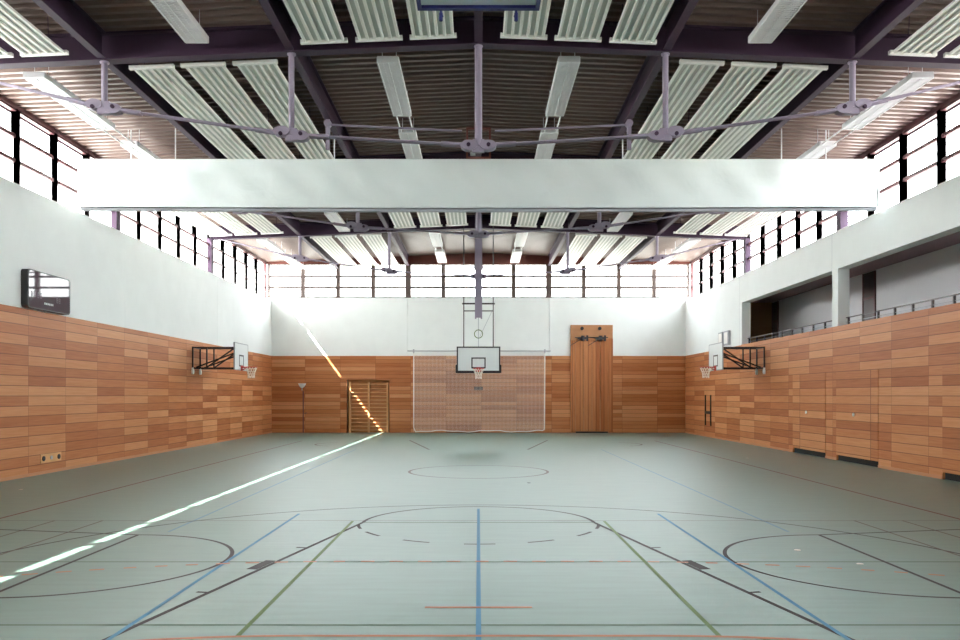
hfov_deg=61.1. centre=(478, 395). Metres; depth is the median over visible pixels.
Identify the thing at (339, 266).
window
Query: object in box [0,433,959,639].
floor
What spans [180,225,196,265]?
window
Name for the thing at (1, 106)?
trim
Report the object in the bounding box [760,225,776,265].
window
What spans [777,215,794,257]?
window
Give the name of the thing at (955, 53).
panel
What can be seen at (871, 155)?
window
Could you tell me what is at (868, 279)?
door
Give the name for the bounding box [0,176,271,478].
wall
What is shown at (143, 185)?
curtain
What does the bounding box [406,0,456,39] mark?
panel
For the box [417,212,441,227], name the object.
panel
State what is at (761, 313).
wall
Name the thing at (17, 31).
panel
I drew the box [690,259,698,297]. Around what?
window
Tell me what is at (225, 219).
panel
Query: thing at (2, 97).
trim
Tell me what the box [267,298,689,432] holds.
wall
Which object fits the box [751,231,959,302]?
ceiling
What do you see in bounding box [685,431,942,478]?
baseboard
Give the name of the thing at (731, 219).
panel
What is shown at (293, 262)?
ceiling light
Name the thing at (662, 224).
beam
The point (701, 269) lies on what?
window
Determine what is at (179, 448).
baseboard
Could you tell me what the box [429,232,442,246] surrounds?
ceiling light
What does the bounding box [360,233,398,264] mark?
panel
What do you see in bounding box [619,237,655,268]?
beam
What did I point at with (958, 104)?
trim
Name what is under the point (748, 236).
window
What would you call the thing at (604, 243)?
panel
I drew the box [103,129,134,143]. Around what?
conduit
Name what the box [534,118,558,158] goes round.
ceiling light
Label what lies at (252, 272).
window
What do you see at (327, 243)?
panel
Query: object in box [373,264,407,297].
window
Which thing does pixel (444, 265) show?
window
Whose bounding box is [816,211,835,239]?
window
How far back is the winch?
21.38 m
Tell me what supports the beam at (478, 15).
attached to the ceiling at (440, 84)
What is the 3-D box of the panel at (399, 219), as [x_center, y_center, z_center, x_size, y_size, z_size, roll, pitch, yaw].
[-3.021,-7.196,29.625,0.922,0.647,7.730,0,0,0]
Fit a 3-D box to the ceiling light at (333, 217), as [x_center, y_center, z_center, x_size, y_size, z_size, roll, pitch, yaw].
[-5.600,-7.119,32.350,0.464,0.550,3.330,0,0,0]
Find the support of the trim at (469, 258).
attached to the ceiling at (440, 84)
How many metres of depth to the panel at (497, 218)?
32.35 m
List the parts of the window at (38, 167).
glass pane, glass pane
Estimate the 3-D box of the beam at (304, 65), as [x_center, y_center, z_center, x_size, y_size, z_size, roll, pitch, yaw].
[-3.760,-7.153,20.825,0.160,0.530,8.670,0,0,0]
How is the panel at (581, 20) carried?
hanging from the ceiling at (440, 84)
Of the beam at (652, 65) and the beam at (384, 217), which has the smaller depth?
the beam at (652, 65)
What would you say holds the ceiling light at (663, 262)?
hanging from the ceiling at (440, 84)
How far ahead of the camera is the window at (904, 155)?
21.65 m
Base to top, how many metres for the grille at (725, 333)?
0.500 m
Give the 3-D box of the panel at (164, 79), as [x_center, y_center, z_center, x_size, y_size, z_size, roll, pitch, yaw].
[-6.731,-7.033,20.825,0.922,0.647,8.230,0,0,0]
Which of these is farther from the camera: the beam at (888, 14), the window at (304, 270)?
the window at (304, 270)
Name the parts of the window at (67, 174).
glass pane, glass pane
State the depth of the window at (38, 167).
21.06 m
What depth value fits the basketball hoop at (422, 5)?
12.24 m
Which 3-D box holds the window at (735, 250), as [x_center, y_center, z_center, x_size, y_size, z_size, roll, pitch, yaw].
[11.350,-6.000,35.145,0.160,2.000,1.930,0,0,0]
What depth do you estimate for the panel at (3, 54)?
15.86 m
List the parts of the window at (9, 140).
glass pane, glass pane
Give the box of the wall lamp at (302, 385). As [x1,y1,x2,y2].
[298,383,305,389]
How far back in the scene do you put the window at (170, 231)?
30.11 m
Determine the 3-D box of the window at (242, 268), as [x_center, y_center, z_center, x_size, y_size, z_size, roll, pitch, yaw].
[-11.350,-6.000,38.725,0.160,2.000,1.930,0,0,0]
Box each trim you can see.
[0,94,266,263]
[0,104,262,264]
[267,253,689,264]
[690,92,959,263]
[694,103,959,264]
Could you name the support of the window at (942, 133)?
in the wall at (909, 351)
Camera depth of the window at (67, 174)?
22.54 m
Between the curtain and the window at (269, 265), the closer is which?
the curtain
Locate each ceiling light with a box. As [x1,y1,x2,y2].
[23,67,114,129]
[120,130,160,158]
[150,0,208,42]
[256,238,284,253]
[282,256,305,268]
[324,212,349,231]
[377,52,411,115]
[398,118,422,158]
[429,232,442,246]
[435,247,446,262]
[510,247,521,262]
[514,232,527,246]
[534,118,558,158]
[545,52,579,115]
[607,212,632,231]
[651,256,674,268]
[672,238,700,253]
[748,0,806,42]
[796,130,836,158]
[842,67,933,129]
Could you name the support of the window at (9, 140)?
in the wall at (111, 377)
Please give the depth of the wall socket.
20.78 m
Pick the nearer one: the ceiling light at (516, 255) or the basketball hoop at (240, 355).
the basketball hoop at (240, 355)
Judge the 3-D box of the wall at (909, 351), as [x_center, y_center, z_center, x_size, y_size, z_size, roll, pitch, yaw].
[11.165,-1.535,21.025,0.390,7.030,45.150,0,0,0]
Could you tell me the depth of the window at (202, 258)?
33.45 m
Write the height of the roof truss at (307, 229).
2.690 m
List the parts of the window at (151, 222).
glass pane, glass pane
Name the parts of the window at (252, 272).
glass pane, glass pane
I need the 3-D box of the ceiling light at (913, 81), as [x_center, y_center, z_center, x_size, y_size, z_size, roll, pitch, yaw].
[9.350,-6.954,18.750,0.464,0.550,3.330,0,0,0]
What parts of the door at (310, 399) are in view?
frame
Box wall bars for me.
[349,382,387,432]
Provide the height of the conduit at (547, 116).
0.040 m
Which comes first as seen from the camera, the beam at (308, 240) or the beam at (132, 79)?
the beam at (132, 79)
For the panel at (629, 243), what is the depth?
37.81 m
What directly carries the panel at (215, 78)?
hanging from the ceiling at (440, 84)
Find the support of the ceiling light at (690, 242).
hanging from the ceiling at (440, 84)
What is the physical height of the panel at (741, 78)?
0.647 m
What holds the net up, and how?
hanging from the wall at (324, 344)
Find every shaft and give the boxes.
[324,119,461,149]
[495,119,632,149]
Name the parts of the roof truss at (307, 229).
tie rod, clevis plate, post, tie rod, post, clevis plate, tie rod, clevis plate, tie rod, post, clevis plate, tie rod, post, clevis plate, tie rod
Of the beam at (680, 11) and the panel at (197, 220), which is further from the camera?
the panel at (197, 220)
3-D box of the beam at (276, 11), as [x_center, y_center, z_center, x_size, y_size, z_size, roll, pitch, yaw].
[-3.760,-7.153,11.875,0.160,0.530,8.670,0,0,0]
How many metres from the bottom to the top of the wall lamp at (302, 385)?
0.370 m
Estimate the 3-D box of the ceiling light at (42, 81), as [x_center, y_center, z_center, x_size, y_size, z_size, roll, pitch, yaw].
[-9.350,-6.954,18.750,0.464,0.550,3.330,0,0,0]
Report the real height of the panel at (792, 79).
0.647 m
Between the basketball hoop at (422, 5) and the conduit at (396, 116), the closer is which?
the basketball hoop at (422, 5)
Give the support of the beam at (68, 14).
attached to the ceiling at (440, 84)
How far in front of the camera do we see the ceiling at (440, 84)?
20.17 m
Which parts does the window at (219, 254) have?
glass pane, glass pane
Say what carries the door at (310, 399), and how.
in the wall at (324, 344)
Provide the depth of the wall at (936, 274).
26.32 m
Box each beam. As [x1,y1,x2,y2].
[32,0,104,57]
[108,63,226,158]
[258,0,293,49]
[272,212,300,234]
[295,56,359,158]
[301,237,337,268]
[376,212,390,230]
[391,233,408,265]
[474,11,482,41]
[548,233,565,265]
[566,212,580,230]
[597,56,661,158]
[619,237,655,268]
[656,212,684,234]
[663,0,698,49]
[730,63,848,158]
[852,0,924,57]
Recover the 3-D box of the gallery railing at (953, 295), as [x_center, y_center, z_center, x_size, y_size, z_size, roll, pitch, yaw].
[11.250,-2.255,20.590,0.050,0.270,8.520,0,0,0]
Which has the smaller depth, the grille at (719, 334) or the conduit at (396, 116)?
the conduit at (396, 116)
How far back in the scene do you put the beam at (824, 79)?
19.25 m
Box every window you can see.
[0,99,19,184]
[20,112,57,201]
[58,135,89,216]
[90,155,110,226]
[121,211,140,239]
[141,212,161,249]
[162,215,179,257]
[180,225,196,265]
[197,234,210,270]
[214,240,224,278]
[225,240,236,283]
[237,246,247,288]
[248,253,257,293]
[258,259,266,297]
[268,264,302,297]
[303,264,337,297]
[338,264,372,297]
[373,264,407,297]
[408,264,442,297]
[443,264,474,297]
[482,264,513,297]
[514,264,548,297]
[549,264,583,297]
[584,264,618,297]
[619,264,653,297]
[654,264,688,297]
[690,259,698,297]
[699,253,708,293]
[709,246,719,288]
[720,240,731,283]
[732,240,742,278]
[746,234,759,259]
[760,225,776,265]
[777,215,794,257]
[795,212,815,249]
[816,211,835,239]
[867,135,898,216]
[899,112,936,201]
[937,97,959,184]
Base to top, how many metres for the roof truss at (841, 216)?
2.690 m
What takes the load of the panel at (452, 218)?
hanging from the ceiling at (440, 84)
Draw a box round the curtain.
[78,128,878,211]
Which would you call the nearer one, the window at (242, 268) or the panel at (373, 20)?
the panel at (373, 20)
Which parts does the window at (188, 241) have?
glass pane, glass pane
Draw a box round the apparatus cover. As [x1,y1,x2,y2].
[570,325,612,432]
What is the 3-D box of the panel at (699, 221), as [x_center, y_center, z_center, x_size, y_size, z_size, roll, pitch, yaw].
[8.491,-6.955,29.625,0.922,0.647,7.730,0,0,0]
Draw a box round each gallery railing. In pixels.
[748,320,831,342]
[846,293,959,323]
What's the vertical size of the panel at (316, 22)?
0.647 m
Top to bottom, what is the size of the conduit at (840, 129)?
0.040 m
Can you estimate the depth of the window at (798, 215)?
28.81 m
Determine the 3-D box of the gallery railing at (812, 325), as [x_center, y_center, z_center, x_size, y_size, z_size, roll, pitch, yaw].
[11.250,-2.255,29.625,0.050,0.270,8.610,0,0,0]
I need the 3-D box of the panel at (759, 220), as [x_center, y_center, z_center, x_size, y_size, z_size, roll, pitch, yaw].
[10.601,-6.863,29.625,0.922,0.647,7.730,0,0,0]
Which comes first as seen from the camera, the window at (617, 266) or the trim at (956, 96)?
the trim at (956, 96)
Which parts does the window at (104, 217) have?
glass pane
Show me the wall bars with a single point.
(350, 384)
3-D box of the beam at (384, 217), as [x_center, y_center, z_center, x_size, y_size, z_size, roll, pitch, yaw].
[-3.760,-7.153,29.775,0.160,0.530,8.670,0,0,0]
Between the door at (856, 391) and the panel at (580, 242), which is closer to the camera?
the door at (856, 391)
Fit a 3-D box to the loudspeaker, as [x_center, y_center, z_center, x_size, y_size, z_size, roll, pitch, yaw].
[10.938,-2.530,36.200,0.125,0.620,1.440,0,0,0]
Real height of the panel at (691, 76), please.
0.647 m
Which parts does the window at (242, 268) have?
glass pane, glass pane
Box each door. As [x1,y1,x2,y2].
[303,391,318,432]
[772,301,778,338]
[793,373,824,452]
[836,369,877,460]
[862,270,875,320]
[942,364,959,474]
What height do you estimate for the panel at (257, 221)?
0.647 m
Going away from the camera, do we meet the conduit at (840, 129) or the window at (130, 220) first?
the conduit at (840, 129)
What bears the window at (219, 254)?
in the wall at (111, 377)
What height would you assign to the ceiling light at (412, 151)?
0.550 m
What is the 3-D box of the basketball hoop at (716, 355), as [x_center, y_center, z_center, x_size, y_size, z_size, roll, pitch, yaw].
[9.782,-1.348,31.550,2.416,1.343,1.800,0,0,0]
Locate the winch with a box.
[466,107,490,158]
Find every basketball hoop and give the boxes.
[191,342,257,377]
[416,0,540,21]
[456,213,500,378]
[699,342,765,377]
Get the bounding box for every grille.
[718,333,721,342]
[724,332,726,343]
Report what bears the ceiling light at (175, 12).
hanging from the ceiling at (440, 84)
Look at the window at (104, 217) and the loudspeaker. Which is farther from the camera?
the loudspeaker
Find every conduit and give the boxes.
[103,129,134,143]
[396,116,413,131]
[543,116,560,131]
[822,129,853,143]
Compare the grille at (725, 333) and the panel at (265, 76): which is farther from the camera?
the grille at (725, 333)
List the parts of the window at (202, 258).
glass pane, glass pane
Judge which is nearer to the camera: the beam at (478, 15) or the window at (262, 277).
the beam at (478, 15)
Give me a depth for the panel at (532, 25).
15.38 m
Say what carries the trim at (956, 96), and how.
attached to the ceiling at (440, 84)
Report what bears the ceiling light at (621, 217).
hanging from the ceiling at (440, 84)
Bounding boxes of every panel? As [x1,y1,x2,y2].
[0,0,68,56]
[0,47,13,57]
[129,62,264,158]
[172,212,231,236]
[180,60,299,158]
[202,212,256,235]
[232,59,335,158]
[237,213,283,233]
[283,0,347,44]
[310,236,357,266]
[335,235,378,265]
[345,0,402,42]
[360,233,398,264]
[388,212,415,227]
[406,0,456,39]
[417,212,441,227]
[445,212,467,225]
[489,212,511,225]
[500,0,550,39]
[515,212,539,227]
[541,212,568,227]
[554,0,611,42]
[558,233,596,264]
[578,235,621,265]
[599,236,646,266]
[609,0,673,44]
[621,59,724,158]
[657,60,776,158]
[673,213,719,234]
[692,62,827,158]
[700,212,754,235]
[725,212,784,236]
[888,0,959,56]
[943,45,959,57]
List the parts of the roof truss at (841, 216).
clevis plate, tie rod, tie rod, clevis plate, post, tie rod, tie rod, post, clevis plate, tie rod, tie rod, post, clevis plate, tie rod, tie rod, clevis plate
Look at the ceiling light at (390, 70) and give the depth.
18.36 m
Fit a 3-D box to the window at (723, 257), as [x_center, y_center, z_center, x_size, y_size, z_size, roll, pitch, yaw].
[11.350,-6.000,36.935,0.160,2.000,1.930,0,0,0]
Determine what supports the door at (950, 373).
in the wall at (909, 351)
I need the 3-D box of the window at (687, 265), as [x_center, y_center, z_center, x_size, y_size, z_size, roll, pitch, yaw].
[10.285,-6.095,43.350,1.870,1.810,0.200,0,0,0]
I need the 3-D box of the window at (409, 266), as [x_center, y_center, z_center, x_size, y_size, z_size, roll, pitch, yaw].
[-2.805,-6.095,43.350,1.870,1.810,0.200,0,0,0]
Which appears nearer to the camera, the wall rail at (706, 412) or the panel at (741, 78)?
the panel at (741, 78)
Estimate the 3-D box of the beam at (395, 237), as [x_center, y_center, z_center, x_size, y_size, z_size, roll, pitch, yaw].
[-3.760,-7.153,38.795,0.160,0.530,8.810,0,0,0]
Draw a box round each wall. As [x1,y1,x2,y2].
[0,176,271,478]
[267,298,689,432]
[685,175,959,481]
[751,303,771,342]
[779,243,959,336]
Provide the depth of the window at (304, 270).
43.25 m
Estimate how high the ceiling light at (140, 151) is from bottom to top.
0.550 m
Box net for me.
[407,349,550,432]
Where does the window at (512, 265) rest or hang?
in the wall at (324, 344)
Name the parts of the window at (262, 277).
glass pane, glass pane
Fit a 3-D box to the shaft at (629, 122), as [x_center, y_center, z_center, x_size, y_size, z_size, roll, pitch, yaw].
[2.129,-6.510,20.300,3.441,0.750,0.160,0,0,0]
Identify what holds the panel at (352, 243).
hanging from the ceiling at (440, 84)
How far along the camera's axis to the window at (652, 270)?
43.25 m
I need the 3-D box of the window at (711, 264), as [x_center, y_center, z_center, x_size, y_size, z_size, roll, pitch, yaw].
[11.350,-6.000,38.725,0.160,2.000,1.930,0,0,0]
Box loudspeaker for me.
[718,330,730,345]
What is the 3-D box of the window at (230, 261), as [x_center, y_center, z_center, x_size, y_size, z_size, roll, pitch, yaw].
[-11.350,-6.000,36.935,0.160,2.000,1.930,0,0,0]
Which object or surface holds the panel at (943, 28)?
hanging from the ceiling at (440, 84)
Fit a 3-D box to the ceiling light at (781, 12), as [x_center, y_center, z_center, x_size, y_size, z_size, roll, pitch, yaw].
[5.470,-7.124,14.150,0.464,0.550,3.330,0,0,0]
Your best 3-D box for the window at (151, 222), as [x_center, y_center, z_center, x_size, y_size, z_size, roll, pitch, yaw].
[-11.350,-6.000,27.985,0.160,2.000,1.930,0,0,0]
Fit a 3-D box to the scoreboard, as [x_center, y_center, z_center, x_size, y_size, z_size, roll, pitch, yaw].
[-10.911,-2.568,20.550,0.179,0.983,2.020,0,0,0]
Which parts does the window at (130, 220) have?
glass pane, glass pane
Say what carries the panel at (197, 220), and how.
hanging from the ceiling at (440, 84)
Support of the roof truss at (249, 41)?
attached to the ceiling at (440, 84)
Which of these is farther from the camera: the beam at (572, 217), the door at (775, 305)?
the door at (775, 305)
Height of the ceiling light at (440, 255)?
0.550 m
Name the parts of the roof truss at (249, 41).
tie rod, tie rod, clevis plate, post, tie rod, tie rod, clevis plate, post, tie rod, tie rod, clevis plate, post, tie rod, tie rod, post, clevis plate, tie rod, tie rod, post, clevis plate, tie rod, tie rod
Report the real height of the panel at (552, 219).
0.647 m
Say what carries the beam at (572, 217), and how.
attached to the ceiling at (440, 84)
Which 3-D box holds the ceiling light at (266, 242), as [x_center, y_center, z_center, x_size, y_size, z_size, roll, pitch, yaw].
[-9.350,-6.954,36.650,0.464,0.550,3.330,0,0,0]
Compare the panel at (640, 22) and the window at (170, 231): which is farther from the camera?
the window at (170, 231)
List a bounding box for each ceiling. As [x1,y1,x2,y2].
[0,0,959,261]
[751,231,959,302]
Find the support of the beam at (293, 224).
attached to the ceiling at (440, 84)
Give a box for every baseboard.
[0,431,271,481]
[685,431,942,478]
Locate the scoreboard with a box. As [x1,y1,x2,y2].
[21,269,69,314]
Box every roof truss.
[0,16,959,152]
[111,151,847,238]
[206,215,750,278]
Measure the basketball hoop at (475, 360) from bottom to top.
6.843 m
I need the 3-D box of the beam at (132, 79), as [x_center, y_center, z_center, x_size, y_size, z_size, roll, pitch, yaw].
[-7.520,-6.992,20.825,0.160,0.530,8.670,0,0,0]
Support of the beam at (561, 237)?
attached to the ceiling at (440, 84)
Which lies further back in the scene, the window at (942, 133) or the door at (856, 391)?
the door at (856, 391)
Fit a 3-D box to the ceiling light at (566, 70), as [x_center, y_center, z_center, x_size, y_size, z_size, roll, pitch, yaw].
[1.910,-7.281,18.750,0.464,0.550,3.330,0,0,0]
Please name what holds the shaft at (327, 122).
hanging from the beam at (304, 65)
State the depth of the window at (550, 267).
43.25 m
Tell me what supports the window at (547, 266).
in the wall at (324, 344)
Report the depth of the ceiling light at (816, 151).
22.19 m
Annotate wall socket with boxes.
[40,452,60,462]
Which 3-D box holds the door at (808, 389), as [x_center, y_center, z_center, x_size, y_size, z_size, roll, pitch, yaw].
[10.947,0.545,27.025,0.044,2.530,2.650,0,0,0]
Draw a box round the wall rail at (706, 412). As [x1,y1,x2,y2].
[705,395,710,425]
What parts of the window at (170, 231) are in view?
glass pane, glass pane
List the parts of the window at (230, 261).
glass pane, glass pane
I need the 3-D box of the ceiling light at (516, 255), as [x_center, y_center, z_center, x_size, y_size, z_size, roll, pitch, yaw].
[1.910,-7.281,41.300,0.464,0.550,3.330,0,0,0]
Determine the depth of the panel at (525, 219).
32.23 m

